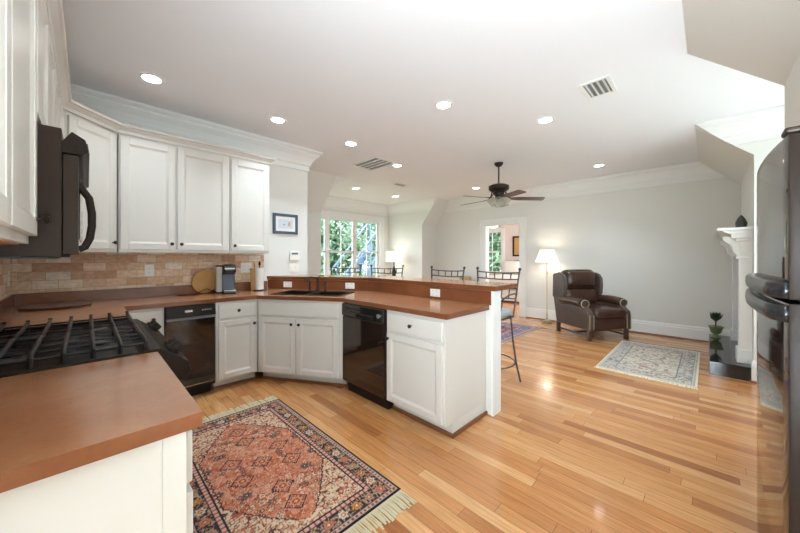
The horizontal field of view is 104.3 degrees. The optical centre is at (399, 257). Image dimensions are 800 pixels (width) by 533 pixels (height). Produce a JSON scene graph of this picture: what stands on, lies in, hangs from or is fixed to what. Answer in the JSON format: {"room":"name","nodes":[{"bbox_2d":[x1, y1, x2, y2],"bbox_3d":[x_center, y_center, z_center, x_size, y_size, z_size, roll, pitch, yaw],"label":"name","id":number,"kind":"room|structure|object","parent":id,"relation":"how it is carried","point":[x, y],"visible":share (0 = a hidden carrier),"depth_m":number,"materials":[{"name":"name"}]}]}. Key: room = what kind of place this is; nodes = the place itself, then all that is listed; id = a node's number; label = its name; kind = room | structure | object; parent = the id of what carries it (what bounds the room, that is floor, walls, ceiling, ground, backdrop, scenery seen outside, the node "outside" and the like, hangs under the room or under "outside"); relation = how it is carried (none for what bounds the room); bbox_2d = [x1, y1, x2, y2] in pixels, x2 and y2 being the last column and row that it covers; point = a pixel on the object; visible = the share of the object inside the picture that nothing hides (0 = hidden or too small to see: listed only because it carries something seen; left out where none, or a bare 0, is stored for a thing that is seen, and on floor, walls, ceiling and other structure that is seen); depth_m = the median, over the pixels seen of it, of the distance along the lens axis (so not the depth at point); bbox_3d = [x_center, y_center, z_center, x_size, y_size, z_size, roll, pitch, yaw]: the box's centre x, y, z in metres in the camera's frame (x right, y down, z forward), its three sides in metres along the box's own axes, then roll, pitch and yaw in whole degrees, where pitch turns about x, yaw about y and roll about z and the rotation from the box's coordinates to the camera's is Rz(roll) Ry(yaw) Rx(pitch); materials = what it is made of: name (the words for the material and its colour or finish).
{"room":"kitchen","nodes":[
{"label":"kitchen","id":0,"kind":"room"},
{"bbox_2d":[22,129,307,293],"bbox_3d":[-2.707,-0.090,3.929,1.303,2.807,2.646,0,0,45],"label":"wall","id":1,"kind":"structure","parent":0,"point":[288,187],"depth_m":4.19,"materials":[{"name":"white paint"}]},
{"bbox_2d":[63,110,116,252],"bbox_3d":[-2.720,-0.577,2.539,0.611,1.060,0.607,0,0,45],"label":"upper cabinet","id":2,"kind":"object","parent":1,"relation":"attached to","point":[101,141],"visible":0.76,"depth_m":2.60,"materials":[{"name":"white wood"}]},
{"bbox_2d":[12,252,263,293],"bbox_3d":[-2.452,0.122,3.252,0.012,0.348,2.020,0,0,45],"label":"backsplash","id":3,"kind":"structure","parent":1,"relation":"attached to","point":[86,271],"depth_m":2.97,"materials":[{"name":"tile"}]},
{"bbox_2d":[145,264,153,275],"bbox_3d":[-2.539,0.128,3.148,0.008,0.118,0.075,0,0,45],"label":"wall outlet","id":4,"kind":"object","parent":3,"relation":"attached to","point":[149,269],"visible":1,"depth_m":3.15,"materials":[{"name":"white plastic"}]},
{"bbox_2d":[241,263,251,272],"bbox_3d":[-1.884,0.123,3.808,0.008,0.118,0.125,0,0,45],"label":"wall outlet","id":5,"kind":"object","parent":3,"relation":"attached to","point":[245,267],"visible":1,"depth_m":3.80,"materials":[{"name":"white plastic"}]},
{"bbox_2d":[116,133,228,253],"bbox_3d":[-2.273,-0.577,3.168,0.350,1.060,0.902,0,0,45],"label":"upper cabinet","id":6,"kind":"object","parent":1,"relation":"attached to","point":[171,198],"visible":0.99,"depth_m":3.01,"materials":[{"name":"white wood"}]},
{"bbox_2d":[225,157,268,253],"bbox_3d":[-1.800,-0.577,3.644,0.350,1.060,0.436,0,0,45],"label":"upper cabinet","id":7,"kind":"object","parent":1,"relation":"attached to","point":[248,180],"visible":0.98,"depth_m":3.54,"materials":[{"name":"white wood"}]},
{"bbox_2d":[46,0,275,165],"bbox_3d":[-1.695,-1.147,1.984,1.391,0.079,3.809,0,0,-16],"label":"trim","id":8,"kind":"structure","parent":7,"relation":"attached to","point":[54,7],"depth_m":2.53,"materials":[{"name":"white wood"}]},
{"bbox_2d":[273,213,297,234],"bbox_3d":[-1.534,-0.452,4.168,0.021,0.270,0.344,0,0,45],"label":"framed picture","id":9,"kind":"object","parent":1,"relation":"attached to","point":[282,223],"visible":1,"depth_m":4.16,"materials":[{"name":"blue"}]},
{"bbox_2d":[278,219,292,228],"bbox_3d":[-1.534,-0.452,4.168,0.001,0.124,0.200,0,0,45],"label":"print","id":10,"kind":"object","parent":9,"relation":"attached to","point":[282,223],"depth_m":4.17},
{"bbox_2d":[289,251,298,259],"bbox_3d":[-1.445,-0.029,4.253,0.028,0.125,0.140,0,0,45],"label":"thermostat","id":11,"kind":"object","parent":1,"relation":"attached to","point":[293,255],"visible":1,"depth_m":4.23,"materials":[{"name":"white plastic"}]},
{"bbox_2d":[290,263,298,271],"bbox_3d":[-1.448,0.138,4.263,0.009,0.120,0.125,0,0,45],"label":"switch plate","id":12,"kind":"object","parent":1,"relation":"attached to","point":[294,267],"visible":1,"depth_m":4.26,"materials":[{"name":"white plastic"}]},
{"bbox_2d":[308,170,336,274],"bbox_3d":[-2.258,-0.090,5.951,1.990,2.807,1.136,0,0,45],"label":"wall","id":13,"kind":"structure","parent":0,"point":[320,184],"depth_m":5.86,"materials":[{"name":"white paint"}]},
{"bbox_2d":[322,208,387,275],"bbox_3d":[-1.457,-0.090,8.070,0.140,2.807,3.000,0,0,45],"label":"wall","id":14,"kind":"structure","parent":0,"point":[326,209],"depth_m":8.99,"materials":[{"name":"white paint"}]},
{"bbox_2d":[321,217,378,275],"bbox_3d":[-1.521,-0.152,8.006,0.080,1.690,2.600,0,0,45],"label":"window","id":15,"kind":"structure","parent":14,"relation":"in","point":[344,244],"depth_m":8.20,"materials":[{"name":"white"}]},
{"bbox_2d":[321,210,384,275],"bbox_3d":[-1.432,-0.179,7.946,0.069,1.945,2.820,0,0,45],"label":"trim","id":16,"kind":"structure","parent":14,"relation":"attached to","point":[329,214],"depth_m":8.51,"materials":[{"name":"white wood"}]},
{"bbox_2d":[323,176,437,215],"bbox_3d":[-0.751,-1.356,7.369,1.849,0.276,2.999,0,0,45],"label":"trim","id":17,"kind":"structure","parent":14,"relation":"attached to","point":[332,202],"depth_m":8.20,"materials":[{"name":"white wood"}]},
{"bbox_2d":[268,279,500,415],"bbox_3d":[-0.317,0.796,3.510,2.896,1.034,0.532,0,0,30],"label":"wall","id":18,"kind":"structure","parent":0,"point":[493,315],"depth_m":2.60,"materials":[{"name":"white paint"}]},
{"bbox_2d":[388,198,448,278],"bbox_3d":[0.518,-0.090,8.747,1.990,2.807,0.745,0,0,45],"label":"wall","id":19,"kind":"structure","parent":0,"point":[413,234],"depth_m":8.41,"materials":[{"name":"white paint"}]},
{"bbox_2d":[62,0,783,204],"bbox_3d":[2.269,-1.544,5.053,9.800,0.100,11.532,0,0,45],"label":"ceiling","id":20,"kind":"structure","parent":0,"point":[372,74],"depth_m":2.59,"materials":[{"name":"white paint"}]},
{"bbox_2d":[137,72,164,84],"bbox_3d":[-2.074,-1.490,2.595,0.184,0.005,0.184,0,0,45],"label":"recessed light","id":21,"kind":"object","parent":20,"relation":"in","point":[150,78],"visible":1,"depth_m":2.59,"materials":[{"name":"white"}]},
{"bbox_2d":[269,116,286,123],"bbox_3d":[-1.327,-1.490,3.375,0.184,0.005,0.184,0,0,45],"label":"recessed light","id":22,"kind":"object","parent":20,"relation":"in","point":[278,120],"visible":1,"depth_m":3.37,"materials":[{"name":"white"}]},
{"bbox_2d":[344,141,357,146],"bbox_3d":[-0.644,-1.490,4.078,0.184,0.005,0.184,0,0,45],"label":"recessed light","id":23,"kind":"object","parent":20,"relation":"in","point":[348,143],"visible":1,"depth_m":4.06,"materials":[{"name":"white"}]},
{"bbox_2d":[352,157,395,170],"bbox_3d":[-0.421,-1.486,4.941,0.600,0.014,0.420,0,0,45],"label":"ceiling vent","id":24,"kind":"object","parent":20,"relation":"in","point":[374,163],"visible":1,"depth_m":4.92,"materials":[{"name":"white metal"}]},
{"bbox_2d":[391,164,402,166],"bbox_3d":[-0.046,-1.490,5.035,0.184,0.005,0.184,0,0,45],"label":"recessed light","id":25,"kind":"object","parent":20,"relation":"in","point":[393,165],"visible":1,"depth_m":5.03,"materials":[{"name":"white"}]},
{"bbox_2d":[392,183,408,186],"bbox_3d":[-0.002,-1.486,6.343,0.170,0.014,0.340,0,0,45],"label":"ceiling vent","id":26,"kind":"object","parent":20,"relation":"in","point":[396,184],"visible":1,"depth_m":6.33,"materials":[{"name":"white metal"}]},
{"bbox_2d":[434,100,452,109],"bbox_3d":[0.427,-1.490,3.042,0.184,0.005,0.184,0,0,45],"label":"recessed light","id":27,"kind":"object","parent":20,"relation":"in","point":[441,105],"visible":1,"depth_m":3.04,"materials":[{"name":"white glass"}]},
{"bbox_2d":[463,162,544,208],"bbox_3d":[1.523,-1.133,4.939,1.263,0.721,1.316,0,0,45],"label":"ceiling fan","id":28,"kind":"object","parent":20,"relation":"hanging from","point":[498,189],"visible":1,"depth_m":4.83,"materials":[{"name":"brown metal"}]},
{"bbox_2d":[536,117,554,123],"bbox_3d":[1.579,-1.490,3.379,0.184,0.005,0.184,0,0,45],"label":"recessed light","id":29,"kind":"object","parent":20,"relation":"in","point":[544,120],"visible":1,"depth_m":3.38,"materials":[{"name":"white"}]},
{"bbox_2d":[578,75,617,99],"bbox_3d":[1.740,-1.486,2.732,0.230,0.014,0.340,0,0,45],"label":"ceiling vent","id":30,"kind":"object","parent":20,"relation":"in","point":[602,86],"visible":1,"depth_m":2.72,"materials":[{"name":"white metal"}]},
{"bbox_2d":[592,164,605,166],"bbox_3d":[3.228,-1.490,5.039,0.184,0.005,0.184,0,0,45],"label":"recessed light","id":31,"kind":"object","parent":20,"relation":"in","point":[597,165],"visible":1,"depth_m":5.03,"materials":[{"name":"white"}]},
{"bbox_2d":[191,300,757,532],"bbox_3d":[2.269,1.373,5.053,9.800,0.120,11.532,0,0,45],"label":"floor","id":32,"kind":"structure","parent":0,"point":[574,445],"depth_m":2.17,"materials":[{"name":"brown wood"}]},
{"bbox_2d":[0,311,190,380],"bbox_3d":[-1.546,0.822,1.466,0.925,0.981,0.766,0,0,45],"label":"gas range","id":33,"kind":"object","parent":32,"relation":"on","point":[25,349],"visible":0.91,"depth_m":1.37,"materials":[{"name":"black metal"}]},
{"bbox_2d":[0,317,137,377],"bbox_3d":[-1.597,0.383,1.416,0.917,0.049,0.620,0,0,45],"label":"cooktop","id":34,"kind":"object","parent":33,"relation":"in","point":[46,343],"depth_m":1.33,"materials":[{"name":"black metal"}]},
{"bbox_2d":[0,430,192,532],"bbox_3d":[-0.999,0.875,0.852,0.701,0.875,0.667,0,0,45],"label":"base cabinet","id":35,"kind":"object","parent":32,"relation":"on","point":[147,488],"visible":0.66,"depth_m":0.71,"materials":[{"name":"white wood"}]},
{"bbox_2d":[0,351,202,492],"bbox_3d":[-1.000,0.417,0.832,0.732,0.038,0.651,0,0,45],"label":"countertop","id":36,"kind":"structure","parent":35,"relation":"on","point":[56,421],"depth_m":0.79,"materials":[{"name":"brown laminate"}]},
{"bbox_2d":[129,308,163,334],"bbox_3d":[-2.372,0.875,2.842,0.652,0.875,0.268,0,0,45],"label":"base cabinet","id":37,"kind":"object","parent":32,"relation":"on","point":[157,314],"visible":0.23,"depth_m":2.66,"materials":[{"name":"white wood"}]},
{"bbox_2d":[164,303,215,395],"bbox_3d":[-2.130,0.876,3.075,0.634,0.873,0.393,0,0,45],"label":"trash compactor","id":38,"kind":"object","parent":32,"relation":"on","point":[192,326],"visible":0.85,"depth_m":2.90,"materials":[{"name":"black metal"}]},
{"bbox_2d":[200,307,212,311],"bbox_3d":[-1.829,0.486,2.942,0.009,0.037,0.110,0,0,45],"label":"control panel","id":39,"kind":"object","parent":38,"relation":"attached to","point":[202,309],"depth_m":2.94,"materials":[{"name":"black plastic"}]},
{"bbox_2d":[211,299,257,389],"bbox_3d":[-1.852,0.875,3.364,0.652,0.875,0.397,0,0,45],"label":"base cabinet","id":40,"kind":"object","parent":32,"relation":"on","point":[236,322],"visible":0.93,"depth_m":3.15,"materials":[{"name":"white wood"}]},
{"bbox_2d":[189,395,416,532],"bbox_3d":[-0.884,1.309,1.990,1.843,0.008,0.922,0,0,45],"label":"rug","id":41,"kind":"object","parent":32,"relation":"on","point":[265,467],"visible":0.94,"depth_m":1.83,"materials":[{"name":"fabric"}]},
{"bbox_2d":[258,299,347,386],"bbox_3d":[-0.971,0.876,3.461,0.985,0.874,0.652,0,0,13],"label":"base cabinet","id":42,"kind":"object","parent":32,"relation":"on","point":[299,341],"visible":0.98,"depth_m":3.18,"materials":[{"name":"white wood"}]},
{"bbox_2d":[330,264,361,274],"bbox_3d":[-0.911,0.710,4.660,0.586,1.207,0.586,0,0,13],"label":"bar stool","id":43,"kind":"object","parent":32,"relation":"on","point":[331,264],"visible":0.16,"depth_m":4.93,"materials":[{"name":"grey metal"}]},
{"bbox_2d":[342,303,392,409],"bbox_3d":[-0.157,0.876,3.045,0.613,0.873,0.604,0,0,45],"label":"dishwasher","id":44,"kind":"object","parent":32,"relation":"on","point":[364,327],"visible":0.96,"depth_m":2.80,"materials":[{"name":"black plastic"}]},
{"bbox_2d":[370,265,403,275],"bbox_3d":[-0.257,0.710,4.510,0.586,1.207,0.586,0,0,13],"label":"bar stool","id":45,"kind":"object","parent":32,"relation":"on","point":[370,265],"visible":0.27,"depth_m":4.77,"materials":[{"name":"grey metal"}]},
{"bbox_2d":[385,310,487,438],"bbox_3d":[0.293,0.875,2.607,0.632,0.875,0.617,0,0,45],"label":"base cabinet","id":46,"kind":"object","parent":32,"relation":"on","point":[436,368],"visible":0.95,"depth_m":2.40,"materials":[{"name":"white wood"}]},
{"bbox_2d":[0,289,488,329],"bbox_3d":[-1.214,0.417,2.563,2.735,0.038,2.808,0,0,45],"label":"countertop","id":47,"kind":"structure","parent":46,"relation":"on","point":[428,307],"depth_m":2.70,"materials":[{"name":"brown laminate"}]},
{"bbox_2d":[18,301,92,309],"bbox_3d":[-2.774,0.389,2.514,0.410,0.017,0.410,0,0,45],"label":"serving platter","id":48,"kind":"object","parent":47,"relation":"on","point":[57,305],"visible":1,"depth_m":2.50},
{"bbox_2d":[0,281,266,314],"bbox_3d":[-1.935,0.348,2.760,1.435,0.100,2.070,0,0,45],"label":"strip","id":49,"kind":"object","parent":47,"relation":"on","point":[12,300],"visible":0.94,"depth_m":2.88,"materials":[{"name":"brown laminate"}]},
{"bbox_2d":[177,288,217,295],"bbox_3d":[-2.169,0.367,3.344,0.078,0.057,0.375,0,0,45],"label":"power cord","id":50,"kind":"object","parent":47,"relation":"on","point":[206,288],"visible":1,"depth_m":3.33,"materials":[{"name":"black plastic"}]},
{"bbox_2d":[191,270,213,292],"bbox_3d":[-2.173,0.266,3.468,0.058,0.257,0.260,0,0,45],"label":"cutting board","id":51,"kind":"object","parent":47,"relation":"on","point":[204,279],"visible":0.81,"depth_m":3.45,"materials":[{"name":"brown wood"}]},
{"bbox_2d":[214,264,236,293],"bbox_3d":[-1.957,0.235,3.483,0.196,0.325,0.230,0,0,-37],"label":"coffee maker","id":52,"kind":"object","parent":47,"relation":"on","point":[224,274],"visible":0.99,"depth_m":3.43,"materials":[{"name":"black"}]},
{"bbox_2d":[250,263,255,289],"bbox_3d":[-1.800,0.231,3.858,0.058,0.332,0.110,0,0,45],"label":"cutting board","id":53,"kind":"object","parent":47,"relation":"on","point":[252,270],"visible":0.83,"depth_m":3.83,"materials":[{"name":"brown wood"}]},
{"bbox_2d":[253,261,265,290],"bbox_3d":[-1.696,0.220,3.756,0.150,0.356,0.150,0,0,45],"label":"paper towel holder","id":54,"kind":"object","parent":47,"relation":"on","point":[259,272],"visible":0.98,"depth_m":3.72,"materials":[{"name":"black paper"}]},
{"bbox_2d":[271,290,353,302],"bbox_3d":[-0.963,0.479,3.475,0.820,0.178,0.410,0,0,13],"label":"sink","id":55,"kind":"object","parent":47,"relation":"in","point":[291,292],"visible":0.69,"depth_m":3.57,"materials":[{"name":"metal"}]},
{"bbox_2d":[278,291,312,293],"bbox_3d":[-1.161,0.483,3.497,0.365,0.170,0.305,0,0,13],"label":"basin","id":56,"kind":"object","parent":55,"relation":"in","point":[284,292],"depth_m":3.64,"materials":[{"name":"black metal"}]},
{"bbox_2d":[310,292,345,302],"bbox_3d":[-0.776,0.483,3.408,0.365,0.170,0.305,0,0,13],"label":"basin","id":57,"kind":"object","parent":55,"relation":"in","point":[314,293],"depth_m":3.53,"materials":[{"name":"metal"}]},
{"bbox_2d":[306,275,323,290],"bbox_3d":[-0.999,0.295,3.605,0.226,0.188,0.079,0,0,-44],"label":"kitchen faucet","id":58,"kind":"object","parent":47,"relation":"on","point":[316,278],"visible":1,"depth_m":3.64,"materials":[{"name":"brown metal"}]},
{"bbox_2d":[267,275,517,304],"bbox_3d":[-0.206,0.317,3.618,2.992,0.160,0.858,0,0,30],"label":"raised bar","id":59,"kind":"object","parent":47,"relation":"on","point":[456,290],"visible":0.9,"depth_m":3.32,"materials":[{"name":"brown laminate"}]},
{"bbox_2d":[283,281,291,286],"bbox_3d":[-1.421,0.338,3.928,0.118,0.072,0.008,0,0,13],"label":"wall outlet","id":60,"kind":"object","parent":59,"relation":"attached to","point":[285,284],"visible":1,"depth_m":3.93,"materials":[{"name":"white plastic"}]},
{"bbox_2d":[345,283,354,288],"bbox_3d":[-0.603,0.338,3.739,0.118,0.072,0.008,0,0,13],"label":"wall outlet","id":61,"kind":"object","parent":59,"relation":"attached to","point":[347,285],"visible":1,"depth_m":3.74,"materials":[{"name":"white plastic"}]},
{"bbox_2d":[430,289,439,296],"bbox_3d":[0.336,0.338,2.986,0.118,0.072,0.008,0,0,45],"label":"wall outlet","id":62,"kind":"object","parent":59,"relation":"attached to","point":[433,292],"visible":1,"depth_m":2.98,"materials":[{"name":"white plastic"}]},
{"bbox_2d":[431,266,465,279],"bbox_3d":[0.421,0.710,3.760,0.586,1.207,0.586,0,0,45],"label":"bar stool","id":63,"kind":"object","parent":32,"relation":"on","point":[464,267],"visible":0.17,"depth_m":3.94,"materials":[{"name":"grey metal"}]},
{"bbox_2d":[476,267,520,381],"bbox_3d":[0.907,0.710,3.277,0.586,1.207,0.586,0,0,45],"label":"bar stool","id":64,"kind":"object","parent":32,"relation":"on","point":[505,312],"visible":0.41,"depth_m":3.27,"materials":[{"name":"black metal"}]},
{"bbox_2d":[501,308,511,318],"bbox_3d":[0.907,0.576,3.277,0.410,0.099,0.400,0,0,45],"label":"seat cushion","id":65,"kind":"object","parent":64,"relation":"on","point":[506,312],"depth_m":3.19,"materials":[{"name":"grey fabric"}]},
{"bbox_2d":[489,260,518,302],"bbox_3d":[3.623,0.693,10.107,1.500,1.240,2.050,0,0,45],"label":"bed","id":66,"kind":"object","parent":32,"relation":"on","point":[499,276],"visible":0.27,"depth_m":9.18,"materials":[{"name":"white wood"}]},
{"bbox_2d":[489,274,518,290],"bbox_3d":[3.598,0.777,10.082,1.480,0.409,1.980,0,0,45],"label":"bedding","id":67,"kind":"object","parent":66,"relation":"on","point":[505,276],"depth_m":9.30,"materials":[{"name":"fabric"}]},
{"bbox_2d":[502,261,518,273],"bbox_3d":[3.918,0.345,10.930,0.660,0.456,0.357,0,0,45],"label":"pillow","id":68,"kind":"object","parent":66,"relation":"on","point":[507,266],"visible":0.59,"depth_m":10.80,"materials":[{"name":"white fabric"}]},
{"bbox_2d":[501,321,541,343],"bbox_3d":[1.166,1.309,5.571,1.772,0.008,2.582,0,0,45],"label":"area rug","id":69,"kind":"object","parent":32,"relation":"on","point":[519,330],"visible":0.13,"depth_m":5.57,"materials":[{"name":"fabric"}]},
{"bbox_2d":[535,250,558,323],"bbox_3d":[2.947,0.578,6.233,0.436,1.470,0.434,0,0,45],"label":"floor lamp","id":70,"kind":"object","parent":32,"relation":"on","point":[546,256],"visible":1,"depth_m":6.13,"materials":[{"name":"gold metal"}]},
{"bbox_2d":[553,269,630,341],"bbox_3d":[3.240,0.761,5.313,0.910,1.105,0.910,0,0,-11],"label":"leather armchair","id":71,"kind":"object","parent":32,"relation":"on","point":[579,301],"visible":1,"depth_m":5.25,"materials":[{"name":"brown leather"}]},
{"bbox_2d":[560,269,595,288],"bbox_3d":[3.188,0.387,5.576,0.654,0.356,0.305,0,0,-11],"label":"cushion","id":72,"kind":"object","parent":71,"relation":"on","point":[575,278],"depth_m":5.45,"materials":[{"name":"brown leather"}]},
{"bbox_2d":[566,288,597,302],"bbox_3d":[3.194,0.688,5.544,0.650,0.305,0.247,0,0,-11],"label":"cushion","id":73,"kind":"object","parent":71,"relation":"on","point":[590,294],"depth_m":5.45,"materials":[{"name":"brown leather"}]},
{"bbox_2d":[589,303,626,318],"bbox_3d":[3.261,0.885,5.205,0.594,0.195,0.690,0,0,-11],"label":"seat cushion","id":74,"kind":"object","parent":71,"relation":"on","point":[599,310],"depth_m":4.90,"materials":[{"name":"brown leather"}]},
{"bbox_2d":[595,340,699,389],"bbox_3d":[3.243,1.309,4.009,0.907,0.008,1.730,0,0,45],"label":"rug","id":75,"kind":"object","parent":32,"relation":"on","point":[680,367],"visible":1,"depth_m":3.83,"materials":[{"name":"fabric"}]},
{"bbox_2d":[709,334,750,380],"bbox_3d":[4.224,1.238,4.011,0.334,0.150,1.755,0,0,45],"label":"hearth","id":76,"kind":"object","parent":32,"relation":"on","point":[722,360],"visible":0.76,"depth_m":3.50,"materials":[{"name":"black stone"}]},
{"bbox_2d":[708,312,723,337],"bbox_3d":[4.606,0.975,4.533,0.172,0.374,0.176,0,0,45],"label":"potted plant","id":77,"kind":"object","parent":76,"relation":"on","point":[714,329],"visible":1,"depth_m":4.51,"materials":[{"name":"green plant"}]},
{"bbox_2d":[715,227,752,363],"bbox_3d":[4.253,0.415,3.993,0.269,1.494,1.660,0,0,45],"label":"fireplace mantel","id":78,"kind":"object","parent":76,"relation":"on","point":[737,241],"visible":0.98,"depth_m":3.44,"materials":[{"name":"white painted wood"}]},
{"bbox_2d":[715,227,752,236],"bbox_3d":[4.253,-0.318,3.993,0.269,0.029,1.660,0,0,45],"label":"mantel shelf","id":79,"kind":"object","parent":78,"relation":"attached to","point":[720,232],"depth_m":3.43,"materials":[{"name":"white wood"}]},
{"bbox_2d":[735,215,747,226],"bbox_3d":[3.850,-0.407,3.506,0.096,0.150,0.096,0,0,45],"label":"egg ornament","id":80,"kind":"object","parent":78,"relation":"on","point":[741,221],"visible":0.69,"depth_m":3.48,"materials":[{"name":"grey stone"}]},
{"bbox_2d":[745,125,799,532],"bbox_3d":[1.811,0.445,1.081,0.807,1.737,0.885,0,0,45],"label":"refrigerator","id":81,"kind":"object","parent":32,"relation":"on","point":[773,291],"visible":1,"depth_m":1.07,"materials":[{"name":"black metal"}]},
{"bbox_3d":[1.613,0.963,7.699,0.600,0.700,0.360,0,0,45],"label":"console table","id":82,"kind":"object","parent":32,"relation":"on","visible":0},
{"bbox_2d":[459,276,470,280],"bbox_3d":[1.613,0.527,7.699,0.310,0.170,0.310,0,0,45],"label":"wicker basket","id":83,"kind":"object","parent":82,"relation":"on","point":[468,278],"visible":0.53,"depth_m":7.57,"materials":[{"name":"beige wicker"}]},
{"bbox_3d":[-0.165,0.963,8.520,0.500,0.700,0.500,0,0,45],"label":"side table","id":84,"kind":"object","parent":32,"relation":"on","visible":0},
{"bbox_2d":[386,251,401,275],"bbox_3d":[-0.165,0.222,8.520,0.450,0.780,0.450,0,0,45],"label":"table lamp","id":85,"kind":"object","parent":84,"relation":"on","point":[391,256],"visible":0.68,"depth_m":8.34,"materials":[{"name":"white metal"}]},
{"bbox_2d":[489,224,518,274],"bbox_3d":[3.391,-0.090,9.235,5.480,2.807,3.995,0,0,45],"label":"wall","id":86,"kind":"structure","parent":0,"point":[510,230],"depth_m":11.28,"materials":[{"name":"beige paint"}]},
{"bbox_2d":[489,231,501,271],"bbox_3d":[3.518,-0.212,11.825,0.890,1.550,0.080,0,0,45],"label":"window","id":87,"kind":"structure","parent":86,"relation":"in","point":[495,238],"depth_m":11.74,"materials":[{"name":"white"}]},
{"bbox_2d":[489,227,504,273],"bbox_3d":[3.450,-0.222,11.757,1.070,1.770,0.049,0,0,45],"label":"trim","id":88,"kind":"structure","parent":86,"relation":"attached to","point":[490,229],"depth_m":11.44,"materials":[{"name":"white wood"}]},
{"bbox_2d":[512,236,518,255],"bbox_3d":[4.234,-0.407,10.993,0.520,0.720,0.029,0,0,45],"label":"framed picture","id":89,"kind":"object","parent":86,"relation":"attached to","point":[515,239],"visible":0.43,"depth_m":11.11,"materials":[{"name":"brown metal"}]},
{"bbox_2d":[436,177,740,329],"bbox_3d":[3.070,-0.090,6.640,5.680,2.807,0.140,0,0,45],"label":"wall","id":90,"kind":"structure","parent":0,"point":[657,249],"depth_m":5.45,"materials":[{"name":"white paint"}]},
{"bbox_2d":[480,216,525,317],"bbox_3d":[2.414,0.201,7.268,1.125,2.225,0.175,0,0,45],"label":"trim","id":91,"kind":"structure","parent":90,"relation":"attached to","point":[484,224],"depth_m":6.99,"materials":[{"name":"white wood"}]},
{"bbox_2d":[445,161,725,211],"bbox_3d":[3.019,-1.356,6.483,5.233,0.276,0.154,0,0,45],"label":"trim","id":92,"kind":"structure","parent":90,"relation":"attached to","point":[690,171],"depth_m":5.67,"materials":[{"name":"white wood"}]},
{"bbox_2d":[526,307,729,342],"bbox_3d":[3.870,1.202,5.673,3.180,0.222,0.104,0,0,45],"label":"baseboard","id":93,"kind":"structure","parent":90,"relation":"attached to","point":[694,333],"depth_m":5.21,"materials":[{"name":"white wood"}]},
{"bbox_2d":[695,128,783,361],"bbox_3d":[4.765,-0.090,3.643,1.850,2.807,2.005,0,0,45],"label":"wall","id":94,"kind":"structure","parent":0,"point":[740,163],"depth_m":3.58,"materials":[{"name":"white paint"}]},
{"bbox_2d":[749,360,756,383],"bbox_3d":[3.353,1.202,2.025,1.294,0.222,2.400,0,0,45],"label":"baseboard","id":95,"kind":"structure","parent":94,"relation":"attached to","point":[754,364],"depth_m":3.26,"materials":[{"name":"white wood"}]},
{"bbox_2d":[682,0,799,128],"bbox_3d":[2.533,-0.090,0.642,2.910,2.807,1.720,0,0,45],"label":"wall","id":96,"kind":"structure","parent":0,"point":[758,38],"depth_m":1.77,"materials":[{"name":"white paint"}]},
{"bbox_3d":[-0.849,-0.091,0.122,6.977,2.807,0.140,0,0,45],"label":"wall","id":97,"kind":"structure","parent":0,"visible":0},
{"bbox_2d":[0,259,11,299],"bbox_3d":[-2.076,0.122,1.447,3.065,0.348,0.012,0,0,45],"label":"backsplash","id":98,"kind":"structure","parent":97,"relation":"attached to","point":[5,264],"depth_m":2.33,"materials":[{"name":"tile"}]},
{"bbox_2d":[7,271,9,286],"bbox_3d":[-3.025,0.163,2.404,0.075,0.118,0.008,0,0,45],"label":"wall outlet","id":99,"kind":"object","parent":98,"relation":"attached to","point":[8,272],"visible":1,"depth_m":2.38,"materials":[{"name":"white plastic"}]},
{"bbox_2d":[0,0,49,244],"bbox_3d":[-0.999,-0.575,0.619,1.050,1.064,0.350,0,0,45],"label":"upper cabinet","id":100,"kind":"object","parent":97,"relation":"attached to","point":[18,18],"visible":1,"depth_m":0.86,"materials":[{"name":"white wood"}]},
{"bbox_2d":[37,0,55,126],"bbox_3d":[-1.698,-0.797,1.313,0.910,0.620,0.350,0,0,45],"label":"upper cabinet","id":101,"kind":"object","parent":97,"relation":"attached to","point":[46,64],"visible":0.38,"depth_m":1.35,"materials":[{"name":"white wood"}]},
{"bbox_2d":[0,123,95,258],"bbox_3d":[-1.657,-0.238,1.354,0.860,0.484,0.465,0,0,45],"label":"microwave","id":102,"kind":"object","parent":101,"relation":"attached to","point":[62,164],"visible":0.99,"depth_m":1.15,"materials":[{"name":"black enamel"},{"name":"black glass"},{"name":"black plastic"}]},
{"bbox_2d":[56,68,63,137],"bbox_3d":[-2.312,-0.577,1.922,0.810,1.060,0.350,0,0,45],"label":"upper cabinet","id":103,"kind":"object","parent":97,"relation":"attached to","point":[59,107],"visible":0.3,"depth_m":1.97,"materials":[{"name":"white wood"}]},
{"bbox_2d":[63,83,322,171],"bbox_3d":[-0.124,-1.356,1.473,7.832,0.276,2.800,0,0,45],"label":"trim","id":104,"kind":"structure","parent":97,"relation":"attached to","point":[123,110],"depth_m":3.34,"materials":[{"name":"white wood"}]},
{"bbox_3d":[4.017,-0.091,1.676,0.140,2.807,1.840,0,0,45],"label":"wall","id":105,"kind":"structure","parent":0,"visible":0},
{"bbox_2d":[695,105,783,144],"bbox_3d":[3.361,-1.356,2.328,1.709,0.276,1.839,0,0,45],"label":"trim","id":106,"kind":"structure","parent":105,"relation":"attached to","point":[767,123],"depth_m":3.25,"materials":[{"name":"white"}]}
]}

